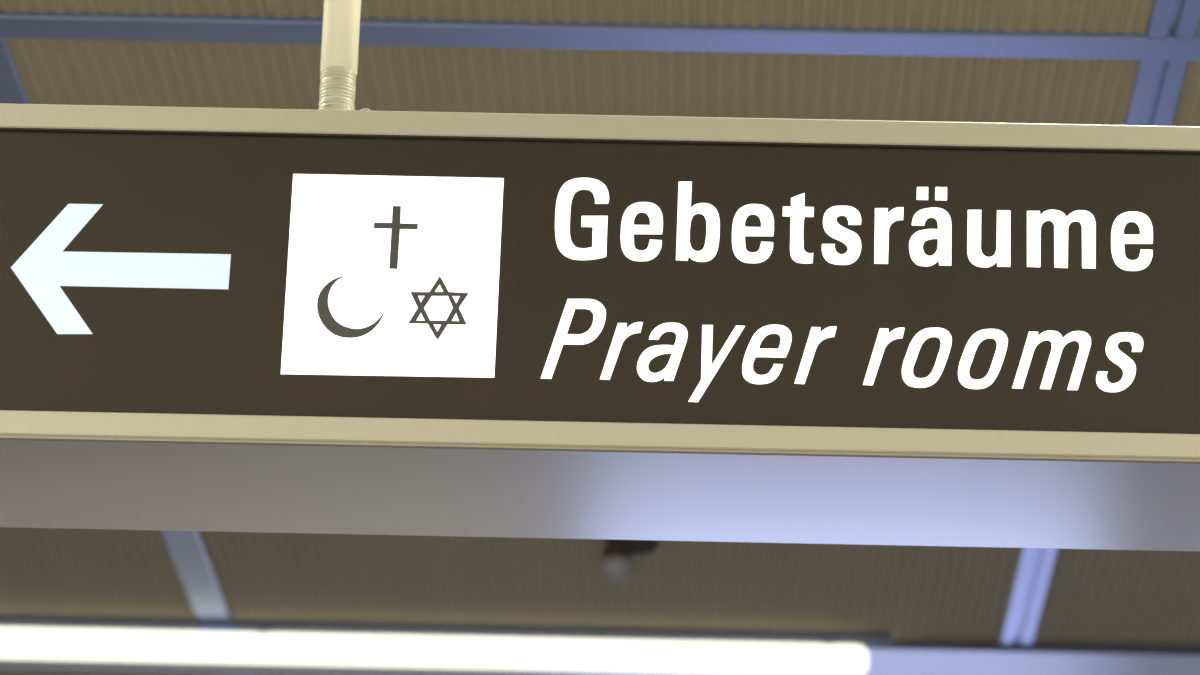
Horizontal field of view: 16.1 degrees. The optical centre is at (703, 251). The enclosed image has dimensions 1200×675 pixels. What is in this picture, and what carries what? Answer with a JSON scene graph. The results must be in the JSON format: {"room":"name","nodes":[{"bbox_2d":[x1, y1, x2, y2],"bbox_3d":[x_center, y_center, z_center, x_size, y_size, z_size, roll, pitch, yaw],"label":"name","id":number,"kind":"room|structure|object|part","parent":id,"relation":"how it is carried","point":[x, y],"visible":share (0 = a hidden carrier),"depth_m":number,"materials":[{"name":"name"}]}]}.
{"room":"airport terminal","nodes":[
{"label":"airport terminal","id":0,"kind":"room"},
{"bbox_2d":[0,0,1199,674],"bbox_3d":[0.065,-0.670,5.059,9.212,0.003,19.000,1,-21,1],"label":"ceiling","id":1,"kind":"structure","parent":0,"point":[940,594],"depth_m":8.37,"materials":[{"name":"brown metal"}]},
{"bbox_2d":[0,38,234,629],"bbox_3d":[-1.041,-0.692,5.069,0.072,0.016,19.000,1,-21,1],"label":"ceiling beam","id":2,"kind":"structure","parent":1,"relation":"attached to","point":[186,550],"depth_m":8.54,"materials":[{"name":"blue metal"}]},
{"bbox_2d":[318,0,360,109],"bbox_3d":[-0.403,-0.405,4.814,0.100,0.671,0.100,1,-21,1],"label":"pole","id":3,"kind":"object","parent":1,"relation":"hanging from","point":[341,18],"visible":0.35,"depth_m":4.73,"materials":[{"name":"beige metal"}]},
{"bbox_2d":[0,103,1199,550],"bbox_3d":[-0.010,0.090,4.624,2.824,0.376,0.332,1,-21,1],"label":"sign","id":4,"kind":"object","parent":3,"relation":"hanging from","point":[366,322],"visible":1,"depth_m":4.48,"materials":[{"name":"brown metal"}]},
{"bbox_3d":[-0.327,0.025,4.478,0.225,0.226,0.001,1,-21,1],"label":"pictogram plate","id":5,"kind":"part","parent":4,"relation":"part of","materials":[{"name":"white plastic"}]},
{"bbox_3d":[-0.006,-0.125,4.547,2.800,0.028,0.036,1,-21,1],"label":"rail","id":6,"kind":"part","parent":4,"relation":"part of","materials":[{"name":"beige metal"}]},
{"bbox_3d":[-0.010,0.033,4.477,2.800,0.318,0.004,1,-21,1],"label":"display panel","id":7,"kind":"part","parent":4,"relation":"part of","materials":[{"name":"plastic"}]},
{"bbox_3d":[-0.014,0.198,4.425,2.800,0.027,0.036,1,-21,1],"label":"rail","id":8,"kind":"part","parent":4,"relation":"part of","materials":[{"name":"beige metal"}]},
{"bbox_2d":[0,615,1199,674],"bbox_3d":[0.065,0.911,9.142,9.180,0.084,0.413,1,-21,1],"label":"ceiling lamp","id":9,"kind":"object","parent":1,"relation":"attached to","point":[32,642],"visible":1,"depth_m":8.97,"materials":[{"name":"white plastic"}]},
{"bbox_2d":[0,10,1199,60],"bbox_3d":[0.060,-0.304,6.027,9.200,0.016,0.078,1,-21,1],"label":"ceiling beam","id":10,"kind":"structure","parent":1,"relation":"attached to","point":[15,24],"depth_m":6.01,"materials":[{"name":"blue metal"}]},
{"bbox_2d":[600,539,658,581],"bbox_3d":[-0.145,0.607,8.340,0.114,0.085,0.104,1,-21,1],"label":"smoke detector","id":11,"kind":"object","parent":1,"relation":"attached to","point":[616,565],"visible":0.94,"depth_m":8.32,"materials":[{"name":"grey plastic"}]},
{"bbox_2d":[999,0,1199,645],"bbox_3d":[0.659,-0.659,5.054,0.072,0.016,19.000,1,-21,1],"label":"ceiling beam","id":12,"kind":"structure","parent":1,"relation":"attached to","point":[1164,14],"depth_m":6.23,"materials":[{"name":"blue metal"}]}
]}

